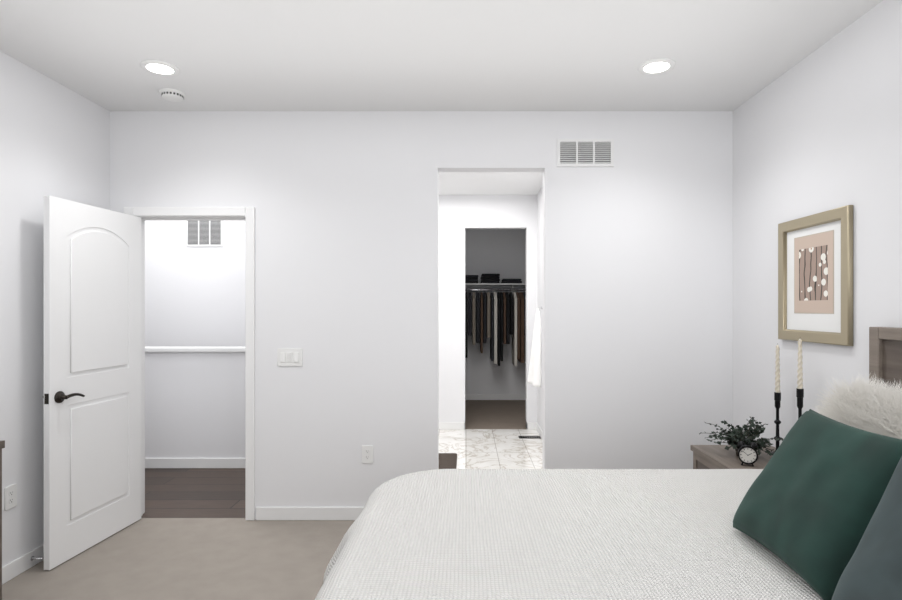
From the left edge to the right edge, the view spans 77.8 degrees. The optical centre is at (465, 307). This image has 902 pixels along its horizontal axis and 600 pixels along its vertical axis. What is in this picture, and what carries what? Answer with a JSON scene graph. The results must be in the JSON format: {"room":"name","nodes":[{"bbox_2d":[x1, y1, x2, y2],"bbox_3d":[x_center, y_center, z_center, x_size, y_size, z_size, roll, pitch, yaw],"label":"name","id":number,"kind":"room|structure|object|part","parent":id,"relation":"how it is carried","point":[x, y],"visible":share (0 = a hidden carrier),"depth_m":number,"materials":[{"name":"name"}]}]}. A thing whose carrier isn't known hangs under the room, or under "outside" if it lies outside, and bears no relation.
{"room":"bedroom","nodes":[
{"label":"bedroom","id":0,"kind":"room"},
{"bbox_2d":[0,51,109,566],"bbox_3d":[-2.450,0.050,0.775,0.120,2.740,6.190,0,0,0],"label":"wall","id":1,"kind":"structure","parent":0,"point":[54,138],"depth_m":3.06,"materials":[{"name":"white paint"}]},
{"bbox_2d":[4,484,16,510],"bbox_3d":[-2.385,0.990,2.930,0.010,0.120,0.076,0,0,0],"label":"electrical outlet","id":2,"kind":"object","parent":1,"relation":"attached to","point":[10,496],"visible":1,"depth_m":2.92,"materials":[{"name":"white plastic"}]},
{"bbox_2d":[2,544,43,584],"bbox_3d":[-2.384,1.376,0.768,0.013,0.088,5.937,0,0,0],"label":"baseboard","id":3,"kind":"structure","parent":1,"relation":"attached to","point":[16,567],"depth_m":2.99,"materials":[{"name":"white paint"}]},
{"bbox_2d":[30,556,43,560],"bbox_3d":[-2.336,1.370,3.060,0.083,0.024,0.023,0,0,0],"label":"doorstop","id":4,"kind":"object","parent":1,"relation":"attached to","point":[32,558],"visible":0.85,"depth_m":3.06,"materials":[{"name":"silver metal"}]},
{"bbox_2d":[2,518,354,599],"bbox_3d":[-0.300,1.450,0.730,4.420,0.060,6.100,0,0,0],"label":"floor","id":5,"kind":"structure","parent":0,"point":[192,559],"depth_m":3.10,"materials":[{"name":"beige carpet"}]},
{"bbox_2d":[0,440,4,599],"bbox_3d":[-2.108,0.980,1.510,0.524,0.880,1.540,0,0,0],"label":"dresser","id":6,"kind":"object","parent":5,"relation":"on","point":[2,443],"visible":1,"depth_m":2.27,"materials":[{"name":"beige wood"}]},
{"bbox_2d":[315,327,901,599],"bbox_3d":[0.641,0.750,1.621,2.268,1.340,1.928,0,0,0],"label":"bed","id":7,"kind":"object","parent":5,"relation":"on","point":[555,534],"visible":0.79,"depth_m":1.71,"materials":[{"name":"white fabric"}]},
{"bbox_2d":[315,468,901,599],"bbox_3d":[0.604,1.046,1.623,2.193,0.689,1.932,0,0,0],"label":"blanket","id":8,"kind":"object","parent":7,"relation":"on","point":[437,534],"depth_m":1.70,"materials":[{"name":"white fabric"}]},
{"bbox_2d":[733,409,901,599],"bbox_3d":[0.968,0.509,1.545,0.279,0.378,0.470,0,0,0],"label":"pillow","id":9,"kind":"object","parent":7,"relation":"on","point":[807,507],"visible":0.96,"depth_m":1.45,"materials":[{"name":"fabric"}]},
{"bbox_2d":[812,373,901,438],"bbox_3d":[1.298,0.513,1.700,0.170,0.370,0.500,0,0,0],"label":"fur pillow","id":10,"kind":"object","parent":7,"relation":"on","point":[868,407],"visible":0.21,"depth_m":1.75,"materials":[{"name":"white fur"}]},
{"bbox_2d":[831,456,901,599],"bbox_3d":[0.924,0.496,1.040,0.246,0.404,0.470,0,0,0],"label":"pillow","id":11,"kind":"object","parent":7,"relation":"on","point":[872,570],"visible":1,"depth_m":1.17,"materials":[{"name":"fabric"}]},
{"bbox_2d":[690,445,775,468],"bbox_3d":[1.538,1.110,2.950,0.475,0.620,0.636,0,0,0],"label":"nightstand","id":12,"kind":"object","parent":5,"relation":"on","point":[712,457],"visible":0.12,"depth_m":3.04,"materials":[{"name":"beige wood"}]},
{"bbox_2d":[699,417,782,455],"bbox_3d":[1.477,0.699,3.053,0.376,0.202,0.388,0,0,0],"label":"greenery","id":13,"kind":"object","parent":12,"relation":"on","point":[734,436],"visible":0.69,"depth_m":3.00,"materials":[{"name":"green plant"}]},
{"bbox_2d":[737,439,757,465],"bbox_3d":[1.429,0.733,2.839,0.092,0.137,0.043,0,0,22],"label":"alarm clock","id":14,"kind":"object","parent":12,"relation":"on","point":[747,454],"visible":1,"depth_m":2.82,"materials":[{"name":"black metal"}]},
{"bbox_2d":[771,344,780,454],"bbox_3d":[1.700,0.496,3.050,0.080,0.608,0.080,0,0,0],"label":"candlestick","id":15,"kind":"object","parent":12,"relation":"on","point":[777,399],"visible":0.9,"depth_m":3.04,"materials":[{"name":"black metal"}]},
{"bbox_2d":[796,339,803,418],"bbox_3d":[1.700,0.473,2.845,0.080,0.653,0.080,0,0,0],"label":"candlestick","id":16,"kind":"object","parent":12,"relation":"on","point":[799,392],"visible":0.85,"depth_m":2.84,"materials":[{"name":"white wax"}]},
{"bbox_2d":[141,468,244,517],"bbox_3d":[-3.160,1.450,4.975,3.680,0.060,2.390,0,0,0],"label":"floor","id":17,"kind":"structure","parent":0,"point":[194,492],"depth_m":4.28,"materials":[{"name":"brown wood"}]},
{"bbox_2d":[145,221,244,346],"bbox_3d":[-3.160,0.050,6.110,3.680,2.740,0.120,0,0,0],"label":"wall","id":18,"kind":"structure","parent":0,"point":[194,296],"depth_m":6.05,"materials":[{"name":"white paint"}]},
{"bbox_2d":[186,221,222,246],"bbox_3d":[-2.830,-0.815,6.045,0.400,0.300,0.012,0,0,0],"label":"air vent","id":19,"kind":"object","parent":18,"relation":"in","point":[204,233],"visible":1,"depth_m":6.05,"materials":[{"name":"white metal"}]},
{"bbox_2d":[145,352,244,457],"bbox_3d":[-3.160,0.905,5.020,3.680,1.030,0.120,0,0,0],"label":"wall","id":20,"kind":"structure","parent":0,"point":[194,404],"depth_m":4.96,"materials":[{"name":"white paint"}]},
{"bbox_2d":[145,347,244,351],"bbox_3d":[-3.155,0.371,5.020,3.690,0.038,0.170,0,0,0],"label":"trim","id":21,"kind":"structure","parent":20,"relation":"on","point":[194,349],"depth_m":4.93,"materials":[{"name":"white paint"}]},
{"bbox_2d":[145,458,244,467],"bbox_3d":[-3.160,1.375,4.954,3.680,0.090,0.013,0,0,0],"label":"baseboard","id":22,"kind":"structure","parent":20,"relation":"attached to","point":[194,462],"depth_m":4.95,"materials":[{"name":"white paint"}]},
{"bbox_2d":[110,111,732,519],"bbox_3d":[-0.300,0.050,3.810,4.180,2.740,0.120,0,0,0],"label":"wall","id":23,"kind":"structure","parent":0,"point":[638,303],"depth_m":3.75,"materials":[{"name":"white paint"}]},
{"bbox_2d":[43,195,140,569],"bbox_3d":[-2.228,0.404,3.387,0.153,2.020,0.754,0,0,5],"label":"door leaf","id":24,"kind":"structure","parent":23,"relation":"in","point":[92,376],"depth_m":3.29,"materials":[{"name":"white paint"}]},
{"bbox_2d":[124,207,254,519],"bbox_3d":[-1.853,0.372,3.803,0.875,2.095,0.137,0,0,0],"label":"door frame","id":25,"kind":"structure","parent":23,"relation":"attached to","point":[248,213],"depth_m":3.73,"materials":[{"name":"white paint"}]},
{"bbox_2d":[277,348,302,365],"bbox_3d":[-1.180,0.330,3.743,0.168,0.120,0.015,0,0,0],"label":"switch plate","id":26,"kind":"object","parent":23,"relation":"attached to","point":[289,356],"visible":1,"depth_m":3.74,"materials":[{"name":"white plastic"}]},
{"bbox_2d":[256,507,363,519],"bbox_3d":[-0.300,1.376,3.804,4.180,0.088,0.133,0,0,0],"label":"baseboard","id":27,"kind":"structure","parent":23,"relation":"attached to","point":[308,513],"depth_m":3.74,"materials":[{"name":"white paint"}]},
{"bbox_2d":[362,445,372,462],"bbox_3d":[-0.660,0.980,3.745,0.076,0.120,0.010,0,0,0],"label":"electrical outlet","id":28,"kind":"object","parent":23,"relation":"attached to","point":[367,453],"visible":1,"depth_m":3.74,"materials":[{"name":"white plastic"}]},
{"bbox_2d":[557,139,613,166],"bbox_3d":[0.800,-1.040,3.744,0.380,0.185,0.011,0,0,0],"label":"air vent","id":29,"kind":"object","parent":23,"relation":"in","point":[585,152],"visible":1,"depth_m":3.75,"materials":[{"name":"white metal"}]},
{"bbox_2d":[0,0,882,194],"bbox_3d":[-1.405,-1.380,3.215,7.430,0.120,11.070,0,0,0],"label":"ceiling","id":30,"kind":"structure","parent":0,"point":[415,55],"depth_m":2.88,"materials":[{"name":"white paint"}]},
{"bbox_2d":[140,60,179,75],"bbox_3d":[-1.680,-1.315,3.070,0.194,0.011,0.194,0,0,0],"label":"recessed light","id":31,"kind":"object","parent":30,"relation":"in","point":[157,67],"visible":1,"depth_m":3.06,"materials":[{"name":"white plastic"}]},
{"bbox_2d":[159,88,185,101],"bbox_3d":[-1.800,-1.300,3.430,0.146,0.040,0.146,0,0,0],"label":"smoke detector","id":32,"kind":"object","parent":30,"relation":"attached to","point":[172,95],"visible":1,"depth_m":3.39,"materials":[{"name":"white plastic"}]},
{"bbox_2d":[638,58,675,74],"bbox_3d":[1.040,-1.315,3.050,0.194,0.011,0.194,0,0,0],"label":"recessed light","id":33,"kind":"object","parent":30,"relation":"in","point":[656,66],"visible":1,"depth_m":3.05,"materials":[{"name":"white plastic"}]},
{"bbox_2d":[439,195,536,427],"bbox_3d":[0.150,0.050,6.590,2.700,2.740,0.120,0,0,0],"label":"wall","id":34,"kind":"structure","parent":0,"point":[459,215],"depth_m":6.53,"materials":[{"name":"white paint"}]},
{"bbox_2d":[439,422,464,429],"bbox_3d":[-0.605,1.376,6.524,1.190,0.088,0.013,0,0,0],"label":"baseboard","id":35,"kind":"structure","parent":34,"relation":"attached to","point":[461,426],"depth_m":6.52,"materials":[{"name":"white paint"}]},
{"bbox_2d":[439,429,542,468],"bbox_3d":[0.295,1.450,5.165,3.230,0.060,2.770,0,0,0],"label":"floor","id":36,"kind":"structure","parent":0,"point":[490,448],"depth_m":5.65,"materials":[{"name":"tile"}]},
{"bbox_2d":[439,453,456,468],"bbox_3d":[-0.542,1.413,5.100,0.915,0.014,0.640,0,0,0],"label":"bath rug","id":37,"kind":"object","parent":36,"relation":"on","point":[447,460],"visible":0.27,"depth_m":5.15,"materials":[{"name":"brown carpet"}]},
{"bbox_2d":[519,436,540,438],"bbox_3d":[0.710,1.418,6.135,0.260,0.004,0.110,0,0,0],"label":"floor vent","id":38,"kind":"object","parent":36,"relation":"in","point":[529,437],"visible":1,"depth_m":6.11,"materials":[{"name":"brown metal"}]},
{"bbox_2d":[465,400,525,428],"bbox_3d":[0.150,1.450,7.650,2.940,0.060,2.200,0,0,0],"label":"floor","id":39,"kind":"structure","parent":0,"point":[495,414],"depth_m":7.45,"materials":[{"name":"beige carpet"}]},
{"bbox_2d":[465,229,525,393],"bbox_3d":[0.210,0.050,8.690,2.820,2.740,0.120,0,0,0],"label":"wall","id":40,"kind":"structure","parent":0,"point":[502,252],"depth_m":8.63,"materials":[{"name":"white paint"}]},
{"bbox_2d":[465,394,525,399],"bbox_3d":[0.150,1.376,8.623,2.700,0.088,0.013,0,0,0],"label":"baseboard","id":41,"kind":"structure","parent":40,"relation":"attached to","point":[495,396],"depth_m":8.62,"materials":[{"name":"white paint"}]},
{"bbox_2d":[465,274,525,291],"bbox_3d":[0.150,-0.295,8.450,2.700,0.430,0.360,0,0,0],"label":"shelf","id":42,"kind":"object","parent":40,"relation":"attached to","point":[512,285],"depth_m":8.29,"materials":[{"name":"white"}]},
{"bbox_3d":[0.397,-0.439,8.445,0.873,0.143,0.310,0,0,0],"label":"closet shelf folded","id":43,"kind":"part","parent":42,"relation":"part of","materials":[{"name":"black fabric"}]},
{"bbox_2d":[465,291,525,365],"bbox_3d":[0.230,0.278,8.350,2.360,1.133,0.516,0,0,0],"label":"hanging clothes","id":44,"kind":"object","parent":42,"relation":"hanging from","point":[500,317],"visible":0.29,"depth_m":8.12,"materials":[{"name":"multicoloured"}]},
{"bbox_2d":[537,186,542,430],"bbox_3d":[0.890,0.050,5.200,0.120,2.740,2.660,0,0,0],"label":"wall","id":45,"kind":"structure","parent":0,"point":[540,286],"depth_m":6.23,"materials":[{"name":"white paint"}]},
{"bbox_2d":[535,422,542,440],"bbox_3d":[0.823,1.376,5.200,0.013,0.088,2.660,0,0,0],"label":"baseboard","id":46,"kind":"structure","parent":45,"relation":"attached to","point":[537,427],"depth_m":6.22,"materials":[{"name":"white paint"}]},
{"bbox_2d":[733,0,901,447],"bbox_3d":[1.850,0.050,0.775,0.120,2.740,6.190,0,0,0],"label":"wall","id":47,"kind":"structure","parent":0,"point":[819,130],"depth_m":2.84,"materials":[{"name":"white paint"}]},
{"bbox_2d":[778,205,852,345],"bbox_3d":[1.776,-0.150,2.870,0.028,0.652,0.582,0,0,0],"label":"framed artwork","id":48,"kind":"object","parent":47,"relation":"attached to","point":[815,278],"visible":1,"depth_m":2.83,"materials":[{"name":"beige wood"}]},
{"bbox_3d":[0.797,0.006,5.720,0.066,0.047,0.040,0,0,0],"label":"towel hook","id":49,"kind":"object","parent":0,"visible":0},
{"bbox_2d":[527,308,540,386],"bbox_3d":[0.711,0.391,5.720,0.140,0.782,0.460,0,0,0],"label":"hanging towel","id":50,"kind":"object","parent":49,"relation":"hanging from","point":[534,376],"visible":1,"depth_m":5.61,"materials":[{"name":"white fabric"}]}
]}

